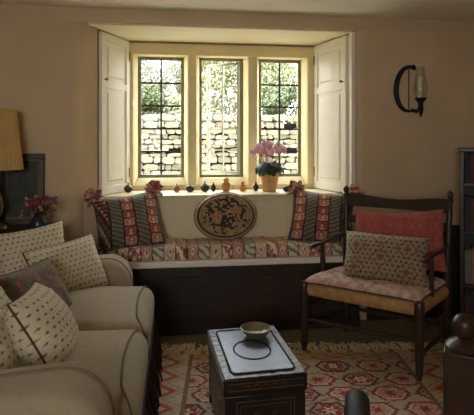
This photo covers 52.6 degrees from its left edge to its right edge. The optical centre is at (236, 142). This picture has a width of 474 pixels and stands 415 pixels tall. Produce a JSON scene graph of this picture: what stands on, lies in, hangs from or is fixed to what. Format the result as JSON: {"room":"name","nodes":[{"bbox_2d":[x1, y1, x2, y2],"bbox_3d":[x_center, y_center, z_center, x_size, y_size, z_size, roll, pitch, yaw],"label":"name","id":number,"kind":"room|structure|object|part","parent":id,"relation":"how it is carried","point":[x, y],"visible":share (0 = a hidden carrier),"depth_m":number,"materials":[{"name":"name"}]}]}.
{"room":"living room","nodes":[
{"label":"living room","id":0,"kind":"room"},
{"bbox_2d":[157,196,292,238],"bbox_3d":[-0.103,0.782,3.469,1.778,0.835,0.332,0,0,-7],"label":"wall","id":1,"kind":"structure","parent":0,"point":[273,213],"depth_m":3.33,"materials":[{"name":"beige paint"}]},
{"bbox_2d":[102,188,342,197],"bbox_3d":[-0.105,0.361,3.479,1.732,0.014,0.392,0,0,-7],"label":"window sill","id":2,"kind":"structure","parent":1,"relation":"on","point":[248,192],"depth_m":3.38,"materials":[{"name":"beige paint"}]},
{"bbox_2d":[124,183,132,192],"bbox_3d":[-0.777,0.318,3.429,0.058,0.072,0.058,0,0,14],"label":"ornament","id":3,"kind":"object","parent":2,"relation":"on","point":[127,188],"visible":1,"depth_m":3.41,"materials":[{"name":"ceramic"}]},
{"bbox_2d":[173,183,180,191],"bbox_3d":[-0.433,0.322,3.463,0.051,0.063,0.051,0,0,14],"label":"ornament","id":4,"kind":"object","parent":2,"relation":"on","point":[176,188],"visible":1,"depth_m":3.45,"materials":[{"name":"orange ceramic"}]},
{"bbox_2d":[186,185,194,191],"bbox_3d":[-0.339,0.328,3.475,0.062,0.051,0.062,0,0,14],"label":"ornament","id":5,"kind":"object","parent":2,"relation":"on","point":[189,188],"visible":1,"depth_m":3.45,"materials":[{"name":"ceramic"}]},
{"bbox_2d":[200,181,208,191],"bbox_3d":[-0.233,0.315,3.489,0.063,0.078,0.063,0,0,14],"label":"ornament","id":6,"kind":"object","parent":2,"relation":"on","point":[204,187],"visible":1,"depth_m":3.47,"materials":[{"name":"ceramic"}]},
{"bbox_2d":[211,182,215,191],"bbox_3d":[-0.172,0.318,3.497,0.035,0.071,0.035,0,0,14],"label":"ornament","id":7,"kind":"object","parent":2,"relation":"on","point":[213,187],"visible":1,"depth_m":3.49,"materials":[{"name":"ceramic"}]},
{"bbox_2d":[221,178,230,191],"bbox_3d":[-0.079,0.302,3.508,0.072,0.103,0.072,0,0,14],"label":"ornament","id":8,"kind":"object","parent":2,"relation":"on","point":[226,186],"visible":1,"depth_m":3.49,"materials":[{"name":"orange ceramic"}]},
{"bbox_2d":[239,181,246,190],"bbox_3d":[0.042,0.314,3.514,0.055,0.079,0.055,0,0,14],"label":"ornament","id":9,"kind":"object","parent":2,"relation":"on","point":[242,187],"visible":1,"depth_m":3.50,"materials":[{"name":"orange ceramic"}]},
{"bbox_2d":[253,181,258,190],"bbox_3d":[0.138,0.314,3.516,0.039,0.080,0.039,0,0,14],"label":"ornament","id":10,"kind":"object","parent":2,"relation":"on","point":[255,187],"visible":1,"depth_m":3.50,"materials":[{"name":"ceramic"}]},
{"bbox_2d":[250,140,286,191],"bbox_3d":[0.226,0.165,3.508,0.243,0.376,0.211,0,0,-20],"label":"potted cyclamen","id":11,"kind":"object","parent":2,"relation":"on","point":[269,172],"visible":1,"depth_m":3.47,"materials":[{"name":"plant"}]},
{"bbox_2d":[261,172,278,191],"bbox_3d":[0.238,0.282,3.509,0.144,0.143,0.142,0,0,-7],"label":"pot","id":12,"kind":"object","parent":11,"relation":"attached to","point":[269,181],"depth_m":3.46,"materials":[{"name":"ceramic"}]},
{"bbox_2d":[0,4,473,319],"bbox_3d":[0.199,0.172,3.564,3.940,2.056,0.780,0,0,-7],"label":"wall","id":13,"kind":"structure","parent":0,"point":[49,55],"depth_m":3.22,"materials":[{"name":"paint"}]},
{"bbox_2d":[99,31,129,194],"bbox_3d":[-0.842,-0.199,3.364,0.055,1.093,0.358,0,0,18],"label":"window shutter","id":14,"kind":"object","parent":13,"relation":"attached to","point":[114,52],"visible":0.93,"depth_m":3.33,"materials":[{"name":"paint"}]},
{"bbox_3d":[-0.853,-0.559,3.368,0.014,0.270,0.266,0,0,18],"label":"panel","id":15,"kind":"part","parent":14,"relation":"part of","materials":[{"name":"paint"}]},
{"bbox_3d":[-0.853,-0.040,3.368,0.014,0.666,0.266,0,0,18],"label":"panel","id":16,"kind":"part","parent":14,"relation":"part of","materials":[{"name":"paint"}]},
{"bbox_2d":[138,57,183,177],"bbox_3d":[-0.583,-0.197,3.691,0.348,0.923,0.030,0,0,-7],"label":"window","id":17,"kind":"structure","parent":13,"relation":"in","point":[160,59],"depth_m":3.69,"materials":[{"name":"grey paint"}]},
{"bbox_2d":[88,22,351,45],"bbox_3d":[-0.112,-0.762,3.393,1.739,0.016,0.480,0,0,-7],"label":"trim","id":18,"kind":"structure","parent":13,"relation":"attached to","point":[126,31],"depth_m":3.33,"materials":[{"name":"beige paint"}]},
{"bbox_2d":[199,58,242,176],"bbox_3d":[-0.137,-0.197,3.851,0.343,0.923,0.234,0,0,-7],"label":"window","id":19,"kind":"structure","parent":13,"relation":"in","point":[239,62],"depth_m":3.79,"materials":[{"name":"grey paint"}]},
{"bbox_3d":[-0.110,-0.197,3.871,0.303,0.883,0.030,0,0,29],"label":"casement frame","id":20,"kind":"part","parent":19,"relation":"part of","materials":[{"name":"paint"}]},
{"bbox_2d":[130,42,313,190],"bbox_3d":[-0.110,-0.196,3.752,1.488,1.099,0.230,0,0,-7],"label":"window frame","id":21,"kind":"structure","parent":13,"relation":"attached to","point":[191,53],"depth_m":3.66,"materials":[{"name":"paint"}]},
{"bbox_2d":[129,41,314,46],"bbox_3d":[-0.097,-0.753,3.650,1.468,0.018,0.054,0,0,-7],"label":"lintel","id":22,"kind":"object","parent":13,"relation":"attached to","point":[129,41],"visible":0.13,"depth_m":3.63,"materials":[{"name":"brown wood"}]},
{"bbox_2d":[259,59,300,176],"bbox_3d":[0.336,-0.197,3.808,0.342,0.923,0.030,0,0,-7],"label":"window","id":23,"kind":"structure","parent":13,"relation":"in","point":[298,62],"depth_m":3.81,"materials":[{"name":"grey paint"}]},
{"bbox_2d":[313,35,347,192],"bbox_3d":[0.671,-0.199,3.516,0.055,1.093,0.425,0,0,-21],"label":"window shutter","id":24,"kind":"object","parent":13,"relation":"attached to","point":[330,59],"visible":0.93,"depth_m":3.49,"materials":[{"name":"paint"}]},
{"bbox_3d":[0.681,-0.559,3.520,0.014,0.270,0.333,0,0,-21],"label":"panel","id":25,"kind":"part","parent":24,"relation":"part of","materials":[{"name":"paint"}]},
{"bbox_3d":[0.681,-0.040,3.520,0.014,0.666,0.333,0,0,-21],"label":"panel","id":26,"kind":"part","parent":24,"relation":"part of","materials":[{"name":"paint"}]},
{"bbox_2d":[348,32,354,190],"bbox_3d":[0.788,-0.198,3.294,0.028,1.115,0.065,0,0,-7],"label":"trim","id":27,"kind":"structure","parent":13,"relation":"attached to","point":[351,36],"depth_m":3.26,"materials":[{"name":"paint"}]},
{"bbox_2d":[393,64,426,116],"bbox_3d":[1.180,-0.356,3.251,0.221,0.362,0.105,0,0,30],"label":"wall sconce","id":28,"kind":"object","parent":13,"relation":"attached to","point":[420,99],"visible":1,"depth_m":3.25,"materials":[{"name":"black metal"}]},
{"bbox_3d":[1.145,-0.373,3.275,0.155,0.328,0.048,0,0,-7],"label":"crescent frame","id":29,"kind":"part","parent":28,"relation":"part of","materials":[{"name":"black metal"}]},
{"bbox_3d":[1.172,-0.367,3.273,0.006,0.275,0.006,0,0,-30],"label":"rod","id":30,"kind":"part","parent":28,"relation":"part of","materials":[{"name":"black metal"}]},
{"bbox_2d":[411,97,426,116],"bbox_3d":[1.229,-0.241,3.234,0.080,0.133,0.112,0,0,-7],"label":"candle holder","id":31,"kind":"object","parent":28,"relation":"on","point":[420,100],"depth_m":3.21,"materials":[{"name":"black metal"}]},
{"bbox_2d":[418,76,421,96],"bbox_3d":[1.227,-0.377,3.217,0.030,0.143,0.030,0,0,-7],"label":"candle","id":32,"kind":"object","parent":28,"relation":"on","point":[419,77],"depth_m":3.20,"materials":[{"name":"wax"}]},
{"bbox_2d":[367,225,459,320],"bbox_3d":[1.542,0.885,3.327,1.335,0.630,0.032,0,0,-7],"label":"trim","id":33,"kind":"structure","parent":13,"relation":"attached to","point":[436,310],"depth_m":3.31,"materials":[{"name":"brown wood"}]},
{"bbox_2d":[0,0,473,20],"bbox_3d":[0.505,-0.931,1.174,4.340,0.150,5.600,0,0,-7],"label":"ceiling","id":34,"kind":"structure","parent":0,"point":[415,9],"depth_m":3.01,"materials":[{"name":"paint"}]},
{"bbox_2d":[159,317,473,350],"bbox_3d":[0.505,1.260,1.174,4.340,0.120,5.600,0,0,-7],"label":"floor","id":35,"kind":"structure","parent":0,"point":[400,327],"depth_m":2.99,"materials":[{"name":"brown carpet"}]},
{"bbox_2d":[0,223,53,233],"bbox_3d":[-1.361,0.850,2.797,0.570,0.700,0.325,0,0,-7],"label":"side table","id":36,"kind":"object","parent":35,"relation":"on","point":[12,228],"visible":0.02,"depth_m":2.81,"materials":[{"name":"brown wood"}]},
{"bbox_2d":[0,108,23,229],"bbox_3d":[-1.407,0.152,2.799,0.305,0.695,0.305,0,0,-7],"label":"table lamp","id":37,"kind":"object","parent":36,"relation":"on","point":[11,158],"visible":1,"depth_m":2.74,"materials":[{"name":"beige fabric"}]},
{"bbox_3d":[-1.407,-0.021,2.799,0.305,0.350,0.305,0,0,-7],"label":"lamp shade","id":38,"kind":"part","parent":37,"relation":"part of","materials":[{"name":"beige fabric"}]},
{"bbox_2d":[0,153,44,224],"bbox_3d":[-1.321,0.282,2.953,0.260,0.435,0.054,0,0,-7],"label":"framed picture","id":39,"kind":"object","parent":36,"relation":"on","point":[15,185],"visible":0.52,"depth_m":2.95,"materials":[{"name":"brown wood"}]},
{"bbox_2d":[6,161,37,216],"bbox_3d":[-1.321,0.282,2.951,0.176,0.343,0.005,0,-4,-7],"label":"print","id":40,"kind":"object","parent":39,"relation":"attached to","point":[20,184],"depth_m":2.95},
{"bbox_2d":[20,194,57,228],"bbox_3d":[-1.133,0.395,2.741,0.206,0.210,0.192,0,0,-30],"label":"dried flowers","id":41,"kind":"object","parent":36,"relation":"on","point":[38,220],"visible":1,"depth_m":2.72,"materials":[{"name":"red plant"}]},
{"bbox_2d":[127,255,359,335],"bbox_3d":[-0.071,0.966,3.153,1.740,0.468,0.297,0,0,-7],"label":"bench","id":42,"kind":"object","parent":35,"relation":"on","point":[193,296],"visible":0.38,"depth_m":3.04,"materials":[{"name":"brown wood"}]},
{"bbox_2d":[97,236,342,260],"bbox_3d":[-0.078,0.684,3.165,1.654,0.092,0.263,0,0,-7],"label":"bench cushion","id":43,"kind":"object","parent":42,"relation":"on","point":[255,246],"visible":0.69,"depth_m":3.06,"materials":[{"name":"fabric"}]},
{"bbox_2d":[82,180,166,254],"bbox_3d":[-0.706,0.462,3.061,0.534,0.433,0.255,0,0,-21],"label":"striped cushion","id":44,"kind":"object","parent":43,"relation":"on","point":[132,220],"visible":1,"depth_m":2.99,"materials":[{"name":"fabric"}]},
{"bbox_2d":[194,192,255,240],"bbox_3d":[-0.079,0.491,3.224,0.419,0.312,0.174,0,0,-3],"label":"cushion","id":45,"kind":"object","parent":43,"relation":"on","point":[221,216],"visible":1,"depth_m":3.17,"materials":[{"name":"fabric"}]},
{"bbox_2d":[286,180,363,244],"bbox_3d":[0.584,0.467,3.220,0.532,0.417,0.260,0,0,13],"label":"striped cushion","id":46,"kind":"object","parent":43,"relation":"on","point":[315,216],"visible":0.84,"depth_m":3.15,"materials":[{"name":"fabric"}]},
{"bbox_3d":[-0.056,0.988,3.085,1.723,0.425,0.095,0,0,-7],"label":"panel","id":47,"kind":"part","parent":42,"relation":"part of","materials":[{"name":"brown wood"}]},
{"bbox_2d":[158,341,443,414],"bbox_3d":[0.347,1.188,1.806,1.816,0.022,2.170,0,0,-1],"label":"rug","id":48,"kind":"object","parent":35,"relation":"on","point":[387,376],"visible":0.47,"depth_m":2.44,"materials":[{"name":"fabric"}]},
{"bbox_2d":[0,254,162,414],"bbox_3d":[-0.863,0.817,1.881,1.108,0.778,1.570,0,0,-7],"label":"sofa","id":49,"kind":"object","parent":48,"relation":"on","point":[113,367],"visible":0.76,"depth_m":1.61,"materials":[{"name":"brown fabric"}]},
{"bbox_2d":[0,286,19,369],"bbox_3d":[-0.819,0.618,1.606,0.210,0.275,0.345,0,0,-9],"label":"cushion","id":50,"kind":"object","parent":49,"relation":"on","point":[9,357],"visible":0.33,"depth_m":1.53,"materials":[{"name":"fabric"}]},
{"bbox_2d":[0,221,64,274],"bbox_3d":[-1.088,0.608,2.557,0.403,0.336,0.191,0,0,-42],"label":"cushion","id":51,"kind":"object","parent":49,"relation":"on","point":[12,245],"visible":0.52,"depth_m":2.49,"materials":[{"name":"fabric"}]},
{"bbox_2d":[0,257,71,307],"bbox_3d":[-0.831,0.635,1.987,0.181,0.236,0.345,0,0,15],"label":"cushion","id":52,"kind":"object","parent":49,"relation":"on","point":[14,284],"visible":0.46,"depth_m":1.98,"materials":[{"name":"fabric"}]},
{"bbox_2d":[5,281,78,365],"bbox_3d":[-0.662,0.636,1.650,0.227,0.278,0.332,0,0,-3],"label":"cushion","id":53,"kind":"object","parent":49,"relation":"on","point":[41,326],"visible":0.93,"depth_m":1.53,"materials":[{"name":"fabric"}]},
{"bbox_3d":[-0.801,0.873,1.195,0.955,0.555,0.195,0,0,-7],"label":"arm","id":54,"kind":"part","parent":49,"relation":"part of","materials":[{"name":"brown fabric"}]},
{"bbox_2d":[22,233,109,291],"bbox_3d":[-0.838,0.629,2.382,0.203,0.299,0.398,0,0,40],"label":"cushion","id":55,"kind":"object","parent":49,"relation":"on","point":[77,262],"visible":0.64,"depth_m":2.35,"materials":[{"name":"fabric"}]},
{"bbox_2d":[14,330,147,414],"bbox_3d":[-0.725,0.805,1.609,0.820,0.214,0.575,0,0,-7],"label":"seat cushion","id":56,"kind":"object","parent":49,"relation":"on","point":[121,356],"depth_m":1.61,"materials":[{"name":"brown fabric"}]},
{"bbox_2d":[68,286,153,350],"bbox_3d":[-0.800,0.806,2.189,0.820,0.213,0.594,0,0,-7],"label":"seat cushion","id":57,"kind":"object","parent":49,"relation":"on","point":[98,308],"depth_m":2.10,"materials":[{"name":"brown fabric"}]},
{"bbox_3d":[-1.010,0.882,2.555,0.885,0.535,0.195,0,0,-7],"label":"arm","id":58,"kind":"part","parent":49,"relation":"part of","materials":[{"name":"brown fabric"}]},
{"bbox_2d":[207,325,306,414],"bbox_3d":[0.064,1.027,2.029,0.324,0.329,0.487,0,0,-11],"label":"coffee table","id":59,"kind":"object","parent":48,"relation":"on","point":[247,376],"visible":0.94,"depth_m":1.83,"materials":[{"name":"black paint"}]},
{"bbox_3d":[0.065,0.869,2.030,0.250,0.002,0.417,0,0,-11],"label":"panel","id":60,"kind":"part","parent":59,"relation":"part of","materials":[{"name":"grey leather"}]},
{"bbox_2d":[241,322,270,339],"bbox_3d":[0.085,0.847,2.153,0.138,0.041,0.138,0,0,-7],"label":"shallow bowl","id":61,"kind":"object","parent":59,"relation":"on","point":[252,330],"visible":1,"depth_m":2.18,"materials":[{"name":"beige ceramic"}]},
{"bbox_2d":[344,388,369,414],"bbox_3d":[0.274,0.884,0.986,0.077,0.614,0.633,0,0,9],"label":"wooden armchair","id":62,"kind":"object","parent":48,"relation":"on","point":[357,402],"visible":1,"depth_m":1.18,"materials":[{"name":"wood"}]},
{"bbox_2d":[300,185,453,380],"bbox_3d":[0.797,0.731,2.748,0.748,0.919,0.482,0,0,34],"label":"armchair","id":63,"kind":"object","parent":48,"relation":"on","point":[418,309],"visible":0.56,"depth_m":2.70,"materials":[{"name":"brown wood"}]},
{"bbox_3d":[0.387,0.993,2.762,0.051,0.396,0.052,0,0,34],"label":"leg","id":64,"kind":"part","parent":63,"relation":"part of","materials":[{"name":"brown wood"}]},
{"bbox_3d":[0.562,0.592,2.932,0.043,0.048,0.370,0,0,45],"label":"arm","id":65,"kind":"part","parent":63,"relation":"part of","materials":[{"name":"brown wood"}]},
{"bbox_3d":[0.695,0.731,3.059,0.043,0.919,0.077,0,0,11],"label":"post","id":66,"kind":"part","parent":63,"relation":"part of","materials":[{"name":"brown wood"}]},
{"bbox_2d":[304,265,446,302],"bbox_3d":[0.786,0.777,2.737,0.711,0.069,0.421,0,0,34],"label":"seat pad","id":67,"kind":"object","parent":63,"relation":"on","point":[333,277],"visible":0.6,"depth_m":2.58,"materials":[{"name":"fabric"}]},
{"bbox_2d":[342,231,429,287],"bbox_3d":[0.825,0.647,2.681,0.458,0.264,0.214,0,0,26],"label":"patterned cushion","id":68,"kind":"object","parent":67,"relation":"on","point":[369,256],"visible":0.98,"depth_m":2.61,"materials":[{"name":"fabric"}]},
{"bbox_2d":[355,209,446,271],"bbox_3d":[0.953,0.566,2.837,0.539,0.380,0.138,0,0,28],"label":"cushion","id":69,"kind":"object","parent":67,"relation":"on","point":[425,224],"visible":0.51,"depth_m":2.77,"materials":[{"name":"fabric"}]},
{"bbox_3d":[0.786,0.839,2.738,0.730,0.072,0.424,0,0,34],"label":"rush seat","id":70,"kind":"part","parent":63,"relation":"part of","materials":[{"name":"beige wicker"}]},
{"bbox_3d":[0.960,0.359,2.910,0.615,0.082,0.033,0,0,34],"label":"crest rail","id":71,"kind":"part","parent":63,"relation":"part of","materials":[{"name":"brown wood"}]},
{"bbox_3d":[0.916,0.993,2.411,0.051,0.396,0.052,0,0,34],"label":"leg","id":72,"kind":"part","parent":63,"relation":"part of","materials":[{"name":"brown wood"}]},
{"bbox_3d":[1.080,0.592,2.586,0.042,0.048,0.364,0,0,44],"label":"arm","id":73,"kind":"part","parent":63,"relation":"part of","materials":[{"name":"brown wood"}]},
{"bbox_3d":[1.199,0.731,2.723,0.077,0.919,0.043,0,0,-34],"label":"post","id":74,"kind":"part","parent":63,"relation":"part of","materials":[{"name":"brown wood"}]},
{"bbox_2d":[443,313,473,414],"bbox_3d":[1.156,0.905,1.585,0.868,0.571,0.136,0,0,27],"label":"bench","id":75,"kind":"object","parent":48,"relation":"on","point":[458,353],"visible":1,"depth_m":1.71,"materials":[{"name":"brown wood"}]},
{"bbox_2d":[458,148,473,312],"bbox_3d":[1.708,0.615,2.890,0.684,1.170,0.215,0,0,26],"label":"bookcase","id":76,"kind":"object","parent":35,"relation":"on","point":[466,237],"visible":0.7,"depth_m":2.95,"materials":[{"name":"brown wood"}]},
{"bbox_3d":[1.423,0.627,3.035,0.022,1.145,0.200,0,0,26],"label":"panel","id":77,"kind":"part","parent":76,"relation":"part of","materials":[{"name":"brown wood"}]},
{"bbox_2d":[465,195,469,230],"bbox_3d":[1.448,0.434,3.016,0.031,0.210,0.151,0,0,26],"label":"book","id":78,"kind":"object","parent":76,"relation":"on","point":[467,197],"visible":0.96,"depth_m":2.95,"materials":[{"name":"paper"}]},
{"bbox_2d":[465,157,469,182],"bbox_3d":[1.446,0.164,3.012,0.031,0.160,0.142,0,0,26],"label":"book","id":79,"kind":"object","parent":76,"relation":"on","point":[467,159],"visible":0.94,"depth_m":2.95,"materials":[{"name":"paper"}]},
{"bbox_2d":[465,247,471,283],"bbox_3d":[1.449,0.762,3.007,0.040,0.205,0.134,0,0,26],"label":"book","id":80,"kind":"object","parent":76,"relation":"on","point":[468,250],"visible":1,"depth_m":2.95,"materials":[{"name":"grey paper"}]},
{"bbox_3d":[1.710,0.254,2.894,0.616,0.018,0.183,0,0,26],"label":"shelf","id":81,"kind":"part","parent":76,"relation":"part of","materials":[{"name":"brown wood"}]},
{"bbox_3d":[1.710,0.549,2.894,0.616,0.018,0.183,0,0,26],"label":"shelf","id":82,"kind":"part","parent":76,"relation":"part of","materials":[{"name":"brown wood"}]},
{"bbox_3d":[1.710,0.874,2.894,0.616,0.018,0.183,0,0,26],"label":"shelf","id":83,"kind":"part","parent":76,"relation":"part of","materials":[{"name":"brown wood"}]},
{"bbox_3d":[1.752,0.603,2.982,0.616,1.095,0.012,0,0,26],"label":"panel","id":84,"kind":"part","parent":76,"relation":"part of","materials":[{"name":"brown wood"}]},
{"bbox_2d":[469,289,473,316],"bbox_3d":[1.472,1.036,2.997,0.036,0.207,0.136,0,0,26],"label":"book","id":85,"kind":"object","parent":76,"relation":"on","point":[471,292],"visible":0.59,"depth_m":2.94,"materials":[{"name":"black paper"}]},
{"bbox_2d":[470,196,473,230],"bbox_3d":[1.480,0.439,2.999,0.040,0.202,0.149,0,0,26],"label":"book","id":86,"kind":"object","parent":76,"relation":"on","point":[471,197],"visible":1,"depth_m":2.94,"materials":[{"name":"paper"}]},
{"bbox_2d":[470,154,473,182],"bbox_3d":[1.479,0.157,3.003,0.035,0.175,0.153,0,0,26],"label":"book","id":87,"kind":"object","parent":76,"relation":"on","point":[471,155],"visible":1,"depth_m":2.94,"materials":[{"name":"red paper"}]},
{"bbox_2d":[472,245,473,283],"bbox_3d":[1.486,0.754,2.991,0.039,0.220,0.138,0,0,26],"label":"book","id":88,"kind":"object","parent":76,"relation":"on","point":[472,245],"visible":0.94,"depth_m":2.94,"materials":[{"name":"brown paper"}]},
{"label":"outside","id":89,"kind":"structure","parent":0,"visible":0},
{"bbox_3d":[0.224,1.275,10.060,21.000,0.150,12.100,0,0,-7],"label":"ground","id":90,"kind":"structure","parent":89,"visible":0},
{"bbox_2d":[141,81,167,122],"bbox_3d":[-1.587,0.083,7.453,1.028,2.241,0.939,0,0,-7],"label":"shrub","id":91,"kind":"object","parent":90,"relation":"on","point":[148,97],"visible":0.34,"depth_m":7.35,"materials":[{"name":"green plant"}]},
{"bbox_2d":[141,60,168,97],"bbox_3d":[-2.282,-0.406,8.314,2.304,3.218,1.614,0,0,-3],"label":"tree","id":92,"kind":"object","parent":90,"relation":"on","point":[147,76],"visible":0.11,"depth_m":8.41,"materials":[{"name":"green plant"}]},
{"bbox_2d":[141,91,180,121],"bbox_3d":[-1.123,0.150,7.870,1.184,2.108,0.643,0,0,-22],"label":"shrub","id":93,"kind":"object","parent":90,"relation":"on","point":[167,95],"visible":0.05,"depth_m":7.78,"materials":[{"name":"green plant"}]},
{"bbox_2d":[141,60,234,106],"bbox_3d":[-1.051,-0.399,9.249,2.247,3.204,1.482,0,0,-7],"label":"tree","id":94,"kind":"object","parent":90,"relation":"on","point":[175,72],"visible":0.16,"depth_m":9.09,"materials":[{"name":"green plant"}]},
{"bbox_2d":[163,95,229,122],"bbox_3d":[-0.611,0.227,7.448,1.115,1.954,0.767,0,0,-4],"label":"shrub","id":95,"kind":"object","parent":90,"relation":"on","point":[174,100],"visible":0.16,"depth_m":7.26,"materials":[{"name":"green plant"}]},
{"bbox_2d":[141,114,296,173],"bbox_3d":[-0.056,0.465,6.732,7.600,1.470,0.330,0,0,-7],"label":"stone wall","id":96,"kind":"structure","parent":90,"relation":"on","point":[285,125],"depth_m":6.52,"materials":[{"name":"beige stone"}]},
{"bbox_2d":[202,89,265,122],"bbox_3d":[-0.071,0.192,7.464,1.208,2.024,0.795,0,0,-7],"label":"shrub","id":97,"kind":"object","parent":90,"relation":"on","point":[216,99],"visible":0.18,"depth_m":7.31,"materials":[{"name":"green plant"}]},
{"bbox_2d":[176,61,293,115],"bbox_3d":[-0.012,-0.440,8.768,2.228,3.286,1.413,0,0,-11],"label":"tree","id":98,"kind":"object","parent":90,"relation":"on","point":[216,76],"visible":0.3,"depth_m":8.46,"materials":[{"name":"green plant"}]},
{"bbox_2d":[225,63,296,114],"bbox_3d":[0.998,-0.481,8.380,2.394,3.368,1.817,0,0,1],"label":"tree","id":99,"kind":"object","parent":90,"relation":"on","point":[290,79],"visible":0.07,"depth_m":8.00,"materials":[{"name":"green plant"}]},
{"bbox_2d":[261,86,296,123],"bbox_3d":[0.932,0.131,7.467,1.343,2.146,0.828,0,0,-7],"label":"shrub","id":100,"kind":"object","parent":90,"relation":"on","point":[272,99],"visible":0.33,"depth_m":7.37,"materials":[{"name":"green plant"}]}
]}

